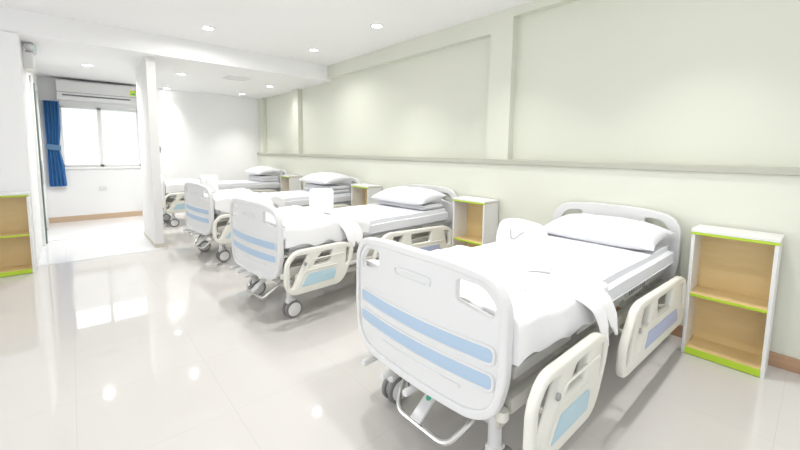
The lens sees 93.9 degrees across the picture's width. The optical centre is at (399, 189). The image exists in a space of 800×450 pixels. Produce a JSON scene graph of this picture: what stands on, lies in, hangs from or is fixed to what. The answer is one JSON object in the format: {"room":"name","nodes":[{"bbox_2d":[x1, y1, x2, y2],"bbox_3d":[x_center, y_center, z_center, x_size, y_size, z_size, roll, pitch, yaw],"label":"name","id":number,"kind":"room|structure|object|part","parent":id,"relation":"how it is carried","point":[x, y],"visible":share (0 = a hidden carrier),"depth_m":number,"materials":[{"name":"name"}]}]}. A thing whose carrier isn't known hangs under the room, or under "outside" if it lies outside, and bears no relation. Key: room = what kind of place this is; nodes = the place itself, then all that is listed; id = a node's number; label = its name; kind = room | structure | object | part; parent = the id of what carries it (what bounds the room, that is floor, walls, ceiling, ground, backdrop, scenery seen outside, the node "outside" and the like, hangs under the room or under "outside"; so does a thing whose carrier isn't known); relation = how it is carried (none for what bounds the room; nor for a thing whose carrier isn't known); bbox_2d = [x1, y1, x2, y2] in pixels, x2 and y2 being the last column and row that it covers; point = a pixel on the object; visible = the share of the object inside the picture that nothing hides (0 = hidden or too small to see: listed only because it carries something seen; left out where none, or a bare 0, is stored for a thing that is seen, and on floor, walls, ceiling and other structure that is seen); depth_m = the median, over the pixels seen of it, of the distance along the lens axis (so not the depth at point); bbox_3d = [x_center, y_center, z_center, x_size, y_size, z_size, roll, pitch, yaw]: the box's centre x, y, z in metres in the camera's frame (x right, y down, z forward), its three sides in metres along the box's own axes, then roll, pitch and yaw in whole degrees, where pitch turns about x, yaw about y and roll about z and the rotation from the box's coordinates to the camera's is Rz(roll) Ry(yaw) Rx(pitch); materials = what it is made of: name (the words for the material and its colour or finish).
{"room":"hospital room","nodes":[
{"label":"hospital room","id":0,"kind":"room"},
{"bbox_2d":[0,30,37,266],"bbox_3d":[-5.058,-0.311,3.063,2.860,2.460,0.160,-4,8,-41],"label":"wall pier","id":1,"kind":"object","parent":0,"point":[15,175],"visible":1,"depth_m":3.85,"materials":[{"name":"white paint"}]},
{"bbox_2d":[19,38,48,262],"bbox_3d":[-5.109,-0.524,5.156,0.160,2.460,3.070,-4,8,-41],"label":"wall","id":2,"kind":"structure","parent":0,"point":[25,75],"depth_m":4.42,"materials":[{"name":"white paint"}]},
{"bbox_2d":[22,43,36,72],"bbox_3d":[-4.208,-1.509,4.253,0.121,0.292,0.310,-4,8,-41],"label":"emergency light","id":3,"kind":"object","parent":2,"relation":"attached to","point":[28,61],"visible":1,"depth_m":4.15,"materials":[{"name":"white plastic"}]},
{"bbox_3d":[-4.218,-1.373,4.259,0.095,0.018,0.310,-4,8,-41],"label":"trim","id":4,"kind":"part","parent":3,"relation":"part of","materials":[{"name":"white plastic"}]},
{"bbox_2d":[29,75,48,245],"bbox_3d":[-5.198,-0.414,5.351,0.171,2.200,1.480,-4,8,-41],"label":"door","id":5,"kind":"structure","parent":2,"relation":"in","point":[33,89],"depth_m":4.89,"materials":[{"name":"white metal"}]},
{"bbox_3d":[-4.770,-0.232,4.947,0.081,0.352,0.022,-4,8,-41],"label":"handle","id":6,"kind":"part","parent":5,"relation":"part of","materials":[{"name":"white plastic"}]},
{"bbox_2d":[37,76,258,217],"bbox_3d":[-4.629,-0.756,7.508,4.000,2.460,0.150,-4,8,-41],"label":"wall","id":7,"kind":"structure","parent":0,"point":[200,134],"depth_m":7.50,"materials":[{"name":"white paint"}]},
{"bbox_2d":[41,99,66,186],"bbox_3d":[-5.803,-0.780,6.271,0.229,1.446,0.108,-2,7,-28],"label":"curtain","id":8,"kind":"object","parent":7,"relation":"attached to","point":[56,168],"visible":1,"depth_m":6.26,"materials":[{"name":"blue fabric"}]},
{"bbox_2d":[49,211,141,222],"bbox_3d":[-5.477,0.483,6.788,1.320,0.093,0.018,-4,8,-41],"label":"baseboard","id":9,"kind":"structure","parent":7,"relation":"attached to","point":[132,213],"depth_m":6.74,"materials":[{"name":"beige wood"}]},
{"bbox_2d":[55,79,136,105],"bbox_3d":[-5.287,-1.701,6.551,1.100,0.325,0.252,-4,8,-41],"label":"air conditioner","id":10,"kind":"object","parent":7,"relation":"attached to","point":[67,90],"visible":0.88,"depth_m":6.45,"materials":[{"name":"white plastic"}]},
{"bbox_2d":[59,105,140,168],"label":"window","id":11,"kind":"structure","parent":7,"relation":"in","point":[101,165],"depth_m":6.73,"materials":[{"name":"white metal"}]},
{"bbox_3d":[-5.373,-0.405,6.791,1.200,0.035,0.060,-4,8,-41],"label":"sill","id":12,"kind":"part","parent":11,"relation":"part of","materials":[{"name":"white metal"}]},
{"bbox_2d":[99,186,106,189],"bbox_3d":[-5.405,-0.031,6.799,0.110,0.070,0.010,-4,8,-41],"label":"wall socket","id":13,"kind":"object","parent":7,"relation":"attached to","point":[100,187],"visible":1,"depth_m":6.79,"materials":[{"name":"white plastic"}]},
{"bbox_2d":[135,56,163,243],"bbox_3d":[-3.491,-0.506,5.202,0.100,2.460,0.980,-4,8,-41],"label":"wall partition","id":14,"kind":"structure","parent":0,"point":[145,70],"depth_m":4.92,"materials":[{"name":"grey paint"}]},
{"bbox_2d":[144,232,164,247],"bbox_3d":[-3.507,0.693,5.323,0.112,0.050,0.992,-4,8,-41],"label":"baseboard","id":15,"kind":"structure","parent":14,"relation":"attached to","point":[145,234],"depth_m":4.99,"materials":[{"name":"beige"}]},
{"bbox_2d":[0,6,331,82],"bbox_3d":[-3.596,-1.819,4.183,6.700,0.364,0.160,-4,8,-41],"label":"ceiling beam","id":16,"kind":"structure","parent":0,"point":[27,24],"depth_m":4.53,"materials":[{"name":"white paint"}]},
{"bbox_2d":[19,37,323,98],"bbox_3d":[-3.647,-2.035,6.276,4.000,0.360,3.070,-4,8,-41],"label":"ceiling","id":17,"kind":"structure","parent":0,"point":[52,59],"depth_m":5.76,"materials":[{"name":"white paint"}]},
{"bbox_2d":[222,75,250,81],"bbox_3d":[-2.661,-1.814,6.080,0.340,0.012,0.340,-4,8,-41],"label":"ceiling vent","id":18,"kind":"object","parent":17,"relation":"in","point":[229,77],"visible":1,"depth_m":6.07,"materials":[{"name":"white plastic"}]},
{"bbox_2d":[0,0,532,65],"bbox_3d":[-0.847,-1.587,1.060,6.700,0.120,8.170,-4,8,-41],"label":"ceiling","id":19,"kind":"structure","parent":0,"point":[341,30],"depth_m":3.99,"materials":[{"name":"white paint"}]},
{"bbox_2d":[201,26,214,30],"bbox_3d":[-2.225,-1.873,4.330,0.148,0.010,0.148,-4,8,-41],"label":"recessed light","id":20,"kind":"object","parent":19,"relation":"in","point":[208,28],"visible":1,"depth_m":4.33,"materials":[{"name":"white plastic"}]},
{"bbox_2d":[370,23,382,28],"bbox_3d":[-0.259,-1.829,4.170,0.148,0.010,0.148,-4,8,-41],"label":"recessed light","id":21,"kind":"object","parent":19,"relation":"in","point":[375,25],"visible":1,"depth_m":4.15,"materials":[{"name":"white plastic"}]},
{"bbox_2d":[0,212,799,449],"bbox_3d":[-1.951,1.075,2.550,6.700,0.132,11.400,-4,8,-41],"label":"floor","id":22,"kind":"structure","parent":0,"point":[167,348],"depth_m":2.16,"materials":[{"name":"beige tile"}]},
{"bbox_2d":[0,191,36,276],"bbox_3d":[-4.013,0.446,3.796,0.408,0.835,0.241,-4,8,-41],"label":"shelf","id":23,"kind":"object","parent":22,"relation":"on","point":[17,244],"visible":1,"depth_m":3.89,"materials":[{"name":"brown wood"}]},
{"bbox_3d":[-4.007,0.040,3.755,0.408,0.018,0.241,-4,8,-41],"label":"panel","id":24,"kind":"part","parent":23,"relation":"part of","materials":[{"name":"white laminate"}]},
{"bbox_3d":[-3.871,0.448,3.925,0.018,0.809,0.235,-4,8,-41],"label":"panel","id":25,"kind":"part","parent":23,"relation":"part of","materials":[{"name":"white laminate"}]},
{"bbox_2d":[161,169,286,226],"bbox_3d":[-3.320,0.088,7.035,2.259,0.912,1.054,-4,8,-42],"label":"hospital bed","id":26,"kind":"object","parent":22,"relation":"on","point":[172,203],"visible":0.22,"depth_m":6.13,"materials":[{"name":"grey plastic"}]},
{"bbox_3d":[-4.116,-0.020,6.338,0.066,0.577,0.879,-4,8,-42],"label":"footboard","id":27,"kind":"part","parent":26,"relation":"part of","materials":[{"name":"white plastic"}]},
{"bbox_3d":[-3.550,0.202,6.154,0.603,0.325,0.038,-4,8,-42],"label":"rail","id":28,"kind":"part","parent":26,"relation":"part of","materials":[{"name":"white plastic"}]},
{"bbox_3d":[-3.557,0.270,6.130,0.303,0.085,0.005,-4,8,-42],"label":"plate","id":29,"kind":"part","parent":26,"relation":"part of","materials":[{"name":"blue plastic"}]},
{"bbox_3d":[-3.329,0.140,7.080,1.990,0.060,0.840,-4,8,-42],"label":"bed frame","id":30,"kind":"part","parent":26,"relation":"part of","materials":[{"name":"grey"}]},
{"bbox_2d":[165,180,280,193],"bbox_3d":[-3.348,-0.079,7.037,1.960,0.138,0.881,-4,8,-42],"label":"mattress","id":31,"kind":"object","parent":26,"relation":"on","point":[227,184],"visible":0.46,"depth_m":7.06,"materials":[{"name":"white fabric"}]},
{"bbox_2d":[161,179,199,192],"bbox_3d":[-3.751,-0.070,6.621,0.843,0.255,0.986,-4,8,-42],"label":"sheet","id":32,"kind":"object","parent":31,"relation":"on","point":[172,185],"visible":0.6,"depth_m":6.17,"materials":[{"name":"white fabric"}]},
{"bbox_2d":[248,175,278,181],"bbox_3d":[-2.768,-0.248,7.553,0.360,0.100,0.744,-4,8,-42],"label":"folded blanket","id":33,"kind":"object","parent":31,"relation":"on","point":[263,178],"visible":0.98,"depth_m":7.35,"materials":[{"name":"white fabric"}]},
{"bbox_2d":[244,166,279,174],"bbox_3d":[-2.800,-0.398,7.546,0.457,0.174,0.770,-5,8,-43],"label":"pillow","id":34,"kind":"object","parent":33,"relation":"on","point":[259,170],"visible":1,"depth_m":7.34,"materials":[{"name":"white fabric"}]},
{"bbox_3d":[-2.753,0.164,6.882,1.138,0.363,0.038,-4,8,-42],"label":"rail","id":35,"kind":"part","parent":26,"relation":"part of","materials":[{"name":"white plastic"}]},
{"bbox_3d":[-2.541,-0.140,7.772,0.070,0.577,0.920,-4,8,-42],"label":"headboard","id":36,"kind":"part","parent":26,"relation":"part of","materials":[{"name":"white plastic"}]},
{"bbox_2d":[183,177,359,261],"bbox_3d":[-1.642,0.303,5.149,1.054,0.912,2.259,6,8,43],"label":"hospital bed","id":37,"kind":"object","parent":22,"relation":"on","point":[201,219],"visible":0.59,"depth_m":4.31,"materials":[{"name":"grey plastic"}]},
{"bbox_3d":[-2.392,0.200,4.402,0.879,0.577,0.066,6,8,43],"label":"footboard","id":38,"kind":"part","parent":37,"relation":"part of","materials":[{"name":"white plastic"}]},
{"bbox_3d":[-1.654,0.355,5.193,0.840,0.060,1.990,6,8,43],"label":"bed frame","id":39,"kind":"part","parent":37,"relation":"part of","materials":[{"name":"grey plastic"}]},
{"bbox_3d":[-2.462,0.332,5.019,0.038,0.325,0.602,6,8,43],"label":"rail","id":40,"kind":"part","parent":37,"relation":"part of","materials":[{"name":"white plastic"}]},
{"bbox_3d":[-1.814,0.419,4.255,0.038,0.325,0.602,6,8,43],"label":"rail","id":41,"kind":"part","parent":37,"relation":"part of","materials":[{"name":"white plastic"}]},
{"bbox_2d":[214,190,350,215],"bbox_3d":[-1.671,0.136,5.149,0.881,0.138,1.960,6,8,43],"label":"mattress","id":42,"kind":"object","parent":37,"relation":"on","point":[298,197],"visible":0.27,"depth_m":5.15,"materials":[{"name":"white fabric"}]},
{"bbox_2d":[204,188,284,212],"bbox_3d":[-2.046,0.133,4.707,0.987,0.285,0.845,6,8,43],"label":"sheet","id":43,"kind":"object","parent":42,"relation":"on","point":[222,199],"visible":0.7,"depth_m":4.48,"materials":[{"name":"white fabric"}]},
{"bbox_2d":[199,175,218,192],"bbox_3d":[-2.366,-0.074,4.628,0.211,0.229,0.125,1,6,2],"label":"folded cloth","id":44,"kind":"object","parent":43,"relation":"on","point":[211,181],"visible":0.62,"depth_m":4.58,"materials":[{"name":"white fabric"}]},
{"bbox_2d":[303,183,349,192],"bbox_3d":[-1.126,-0.037,5.701,0.744,0.100,0.360,6,8,43],"label":"folded blanket","id":45,"kind":"object","parent":42,"relation":"on","point":[337,188],"visible":0.74,"depth_m":5.55,"materials":[{"name":"white fabric"}]},
{"bbox_2d":[299,172,350,184],"bbox_3d":[-1.152,-0.186,5.685,0.770,0.174,0.457,7,8,45],"label":"pillow","id":46,"kind":"object","parent":45,"relation":"on","point":[324,178],"visible":1,"depth_m":5.50,"materials":[{"name":"white fabric"}]},
{"bbox_3d":[-1.067,0.375,5.033,0.038,0.363,1.138,6,8,43],"label":"rail","id":47,"kind":"part","parent":37,"relation":"part of","materials":[{"name":"white plastic"}]},
{"bbox_3d":[-0.914,0.069,5.935,0.920,0.577,0.070,6,8,43],"label":"headboard","id":48,"kind":"part","parent":37,"relation":"part of","materials":[{"name":"white plastic"}]},
{"bbox_2d":[280,175,301,190],"bbox_3d":[-2.073,0.137,7.103,0.241,0.835,0.408,-4,8,-41],"label":"shelf","id":49,"kind":"object","parent":22,"relation":"on","point":[288,182],"visible":0.37,"depth_m":6.98,"materials":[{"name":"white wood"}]},
{"bbox_3d":[-2.197,0.134,7.249,0.235,0.809,0.018,-4,8,-41],"label":"panel","id":50,"kind":"part","parent":49,"relation":"part of","materials":[{"name":"white laminate"}]},
{"bbox_3d":[-2.068,-0.269,7.061,0.241,0.018,0.408,-4,8,-41],"label":"panel","id":51,"kind":"part","parent":49,"relation":"part of","materials":[{"name":"white laminate"}]},
{"bbox_3d":[-1.945,0.166,6.963,0.235,0.809,0.018,-4,8,-41],"label":"panel","id":52,"kind":"part","parent":49,"relation":"part of","materials":[{"name":"white laminate"}]},
{"bbox_2d":[230,184,456,317],"bbox_3d":[-0.417,0.465,3.718,1.054,0.912,2.259,6,8,44],"label":"hospital bed","id":53,"kind":"object","parent":22,"relation":"on","point":[257,245],"visible":0.72,"depth_m":2.91,"materials":[{"name":"grey plastic"}]},
{"bbox_3d":[-1.175,0.361,2.978,0.879,0.577,0.066,6,8,44],"label":"footboard","id":54,"kind":"part","parent":53,"relation":"part of","materials":[{"name":"white plastic"}]},
{"bbox_3d":[-0.598,0.581,2.826,0.038,0.325,0.602,6,8,44],"label":"rail","id":55,"kind":"part","parent":53,"relation":"part of","materials":[{"name":"white plastic"}]},
{"bbox_3d":[-0.603,0.649,2.802,0.005,0.085,0.303,6,8,44],"label":"plate","id":56,"kind":"part","parent":53,"relation":"part of","materials":[{"name":"blue plastic"}]},
{"bbox_3d":[-0.432,0.609,3.770,0.680,0.145,1.885,6,8,44],"label":"frame","id":57,"kind":"part","parent":53,"relation":"part of","materials":[{"name":"grey plastic"}]},
{"bbox_3d":[-0.429,0.517,3.762,0.840,0.060,1.990,6,8,44],"label":"bed frame","id":58,"kind":"part","parent":53,"relation":"part of","materials":[{"name":"grey plastic"}]},
{"bbox_2d":[284,203,448,251],"bbox_3d":[-0.447,0.298,3.719,0.881,0.138,1.960,6,8,44],"label":"mattress","id":59,"kind":"object","parent":53,"relation":"on","point":[383,218],"visible":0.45,"depth_m":3.73,"materials":[{"name":"white fabric"}]},
{"bbox_2d":[235,205,369,248],"bbox_3d":[-0.843,0.328,3.266,0.994,0.365,0.896,6,8,44],"label":"sheet","id":60,"kind":"object","parent":59,"relation":"on","point":[301,225],"visible":0.7,"depth_m":3.00,"materials":[{"name":"white fabric"}]},
{"bbox_2d":[309,188,333,213],"bbox_3d":[-0.695,0.098,3.309,0.210,0.229,0.126,1,6,0],"label":"folded cloth","id":61,"kind":"object","parent":60,"relation":"on","point":[321,200],"visible":0.89,"depth_m":3.26,"materials":[{"name":"white fabric"}]},
{"bbox_2d":[377,200,442,209],"bbox_3d":[0.104,0.150,4.267,0.744,0.050,0.360,6,8,44],"label":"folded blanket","id":62,"kind":"object","parent":59,"relation":"on","point":[431,205],"visible":0.64,"depth_m":4.07,"materials":[{"name":"white fabric"}]},
{"bbox_2d":[372,186,447,204],"bbox_3d":[0.092,0.053,4.243,0.770,0.174,0.457,6,8,42],"label":"pillow","id":63,"kind":"object","parent":62,"relation":"on","point":[401,194],"visible":1,"depth_m":4.07,"materials":[{"name":"white fabric"}]},
{"bbox_3d":[0.157,0.538,3.597,0.038,0.363,1.138,6,8,44],"label":"rail","id":64,"kind":"part","parent":53,"relation":"part of","materials":[{"name":"white plastic"}]},
{"bbox_3d":[0.318,0.232,4.497,0.920,0.577,0.070,6,8,44],"label":"headboard","id":65,"kind":"part","parent":53,"relation":"part of","materials":[{"name":"white plastic"}]},
{"bbox_3d":[0.204,0.600,3.625,0.005,0.114,0.633,6,8,44],"label":"plate","id":66,"kind":"part","parent":53,"relation":"part of","materials":[{"name":"blue plastic"}]},
{"bbox_2d":[351,183,381,205],"bbox_3d":[-0.484,0.342,5.303,0.241,0.835,0.408,-4,8,-41],"label":"shelf","id":67,"kind":"object","parent":22,"relation":"on","point":[361,194],"visible":0.4,"depth_m":5.34,"materials":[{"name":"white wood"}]},
{"bbox_3d":[-0.608,0.339,5.449,0.235,0.809,0.018,-4,8,-41],"label":"panel","id":68,"kind":"part","parent":67,"relation":"part of","materials":[{"name":"white laminate"}]},
{"bbox_3d":[-0.478,-0.064,5.262,0.241,0.018,0.408,-4,8,-41],"label":"panel","id":69,"kind":"part","parent":67,"relation":"part of","materials":[{"name":"white laminate"}]},
{"bbox_3d":[-0.399,0.334,5.377,0.008,0.779,0.364,-4,8,-41],"label":"panel","id":70,"kind":"part","parent":67,"relation":"part of","materials":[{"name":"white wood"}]},
{"bbox_3d":[-0.356,0.371,5.164,0.235,0.809,0.018,-4,8,-41],"label":"panel","id":71,"kind":"part","parent":67,"relation":"part of","materials":[{"name":"white laminate"}]},
{"bbox_2d":[452,196,498,247],"bbox_3d":[0.770,0.503,3.884,0.241,0.835,0.408,-4,8,-41],"label":"shelf","id":72,"kind":"object","parent":22,"relation":"on","point":[475,219],"visible":0.6,"depth_m":3.94,"materials":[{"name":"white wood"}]},
{"bbox_3d":[0.646,0.500,4.030,0.235,0.809,0.018,-4,8,-41],"label":"panel","id":73,"kind":"part","parent":72,"relation":"part of","materials":[{"name":"white laminate"}]},
{"bbox_3d":[0.775,0.097,3.843,0.241,0.018,0.408,-4,8,-41],"label":"panel","id":74,"kind":"part","parent":72,"relation":"part of","materials":[{"name":"white laminate"}]},
{"bbox_3d":[0.854,0.495,3.958,0.008,0.779,0.364,-4,8,-41],"label":"panel","id":75,"kind":"part","parent":72,"relation":"part of","materials":[{"name":"brown wood"}]},
{"bbox_3d":[0.898,0.532,3.745,0.235,0.809,0.018,-4,8,-41],"label":"panel","id":76,"kind":"part","parent":72,"relation":"part of","materials":[{"name":"white laminate"}]},
{"bbox_2d":[356,202,686,449],"bbox_3d":[0.877,0.632,2.253,2.259,0.912,1.054,-4,8,-41],"label":"hospital bed","id":77,"kind":"object","parent":22,"relation":"on","point":[413,317],"visible":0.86,"depth_m":1.47,"materials":[{"name":"white plastic"}]},
{"bbox_3d":[0.068,0.521,1.572,0.066,0.577,0.879,-4,8,-41],"label":"footboard","id":78,"kind":"part","parent":77,"relation":"part of","materials":[{"name":"white plastic"}]},
{"bbox_3d":[0.498,0.791,1.370,0.026,0.042,0.123,-4,8,-41],"label":"rail arm","id":79,"kind":"part","parent":77,"relation":"part of","materials":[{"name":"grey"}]},
{"bbox_3d":[0.629,0.745,1.377,0.603,0.325,0.038,-4,8,-41],"label":"rail","id":80,"kind":"part","parent":77,"relation":"part of","materials":[{"name":"white plastic"}]},
{"bbox_3d":[0.866,0.776,2.306,1.885,0.145,0.680,-4,8,-41],"label":"frame","id":81,"kind":"part","parent":77,"relation":"part of","materials":[{"name":"grey"}]},
{"bbox_3d":[0.622,0.813,1.353,0.303,0.085,0.005,-4,8,-41],"label":"plate","id":82,"kind":"part","parent":77,"relation":"part of","materials":[{"name":"blue plastic"}]},
{"bbox_2d":[472,233,674,354],"bbox_3d":[0.856,0.465,2.248,1.960,0.138,0.881,-4,8,-41],"label":"mattress","id":83,"kind":"object","parent":77,"relation":"on","point":[623,270],"visible":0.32,"depth_m":2.21,"materials":[{"name":"white fabric"}]},
{"bbox_2d":[366,245,617,366],"bbox_3d":[0.440,0.506,1.849,0.843,0.281,0.984,-4,8,-41],"label":"blanket","id":84,"kind":"object","parent":83,"relation":"on","point":[549,308],"visible":0.52,"depth_m":1.55,"materials":[{"name":"white fabric"}]},
{"bbox_2d":[496,218,551,273],"bbox_3d":[0.608,0.273,1.833,0.273,0.269,0.126,1,6,-1],"label":"folded cloth","id":85,"kind":"object","parent":84,"relation":"on","point":[521,245],"visible":0.98,"depth_m":1.78,"materials":[{"name":"white fabric"}]},
{"bbox_2d":[543,214,674,250],"bbox_3d":[1.480,0.281,2.728,0.457,0.174,0.770,-4,8,-41],"label":"pillow","id":86,"kind":"object","parent":83,"relation":"on","point":[620,232],"visible":0.98,"depth_m":2.57,"materials":[{"name":"white fabric"}]},
{"bbox_3d":[0.869,0.683,2.298,1.990,0.060,0.840,-4,8,-41],"label":"bed frame","id":87,"kind":"part","parent":77,"relation":"part of","materials":[{"name":"grey"}]},
{"bbox_3d":[1.671,0.405,2.975,0.070,0.577,0.920,-4,8,-41],"label":"headboard","id":88,"kind":"part","parent":77,"relation":"part of","materials":[{"name":"white plastic"}]},
{"bbox_3d":[1.440,0.709,2.089,1.138,0.363,0.038,-4,8,-41],"label":"rail","id":89,"kind":"part","parent":77,"relation":"part of","materials":[{"name":"white plastic"}]},
{"bbox_3d":[1.489,0.772,2.114,0.633,0.114,0.005,-4,8,-41],"label":"plate","id":90,"kind":"part","parent":77,"relation":"part of","materials":[{"name":"blue plastic"}]},
{"bbox_2d":[681,224,783,378],"bbox_3d":[2.099,0.675,2.380,0.241,0.835,0.408,-4,8,-41],"label":"shelf","id":91,"kind":"object","parent":22,"relation":"on","point":[733,273],"visible":1,"depth_m":2.42,"materials":[{"name":"white laminate"}]},
{"bbox_3d":[1.975,0.671,2.525,0.235,0.809,0.018,-4,8,-41],"label":"panel","id":92,"kind":"part","parent":91,"relation":"part of","materials":[{"name":"white laminate"}]},
{"bbox_3d":[2.183,0.666,2.453,0.008,0.779,0.364,-4,8,-41],"label":"panel","id":93,"kind":"part","parent":91,"relation":"part of","materials":[{"name":"brown wood"}]},
{"bbox_3d":[2.105,0.268,2.338,0.241,0.018,0.408,-4,8,-41],"label":"panel","id":94,"kind":"part","parent":91,"relation":"part of","materials":[{"name":"white laminate"}]},
{"bbox_3d":[2.227,0.704,2.240,0.235,0.809,0.018,-4,8,-41],"label":"panel","id":95,"kind":"part","parent":91,"relation":"part of","materials":[{"name":"white laminate"}]},
{"bbox_2d":[258,0,799,358],"bbox_3d":[0.490,-0.503,4.527,0.255,2.700,11.400,-4,8,-41],"label":"wall","id":96,"kind":"structure","parent":0,"point":[694,82],"depth_m":3.17,"materials":[{"name":"white paint"}]},
{"bbox_2d":[257,153,799,175],"bbox_3d":[0.477,-0.359,4.431,0.140,0.047,11.250,-4,8,-41],"label":"trim","id":97,"kind":"structure","parent":96,"relation":"attached to","point":[793,171],"depth_m":3.01,"materials":[{"name":"grey"}]},
{"bbox_2d":[615,307,799,373],"bbox_3d":[0.420,0.812,4.515,0.024,0.085,11.250,-4,8,-41],"label":"baseboard","id":98,"kind":"structure","parent":96,"relation":"attached to","point":[775,359],"depth_m":2.31,"materials":[{"name":"brown wood"}]}
]}

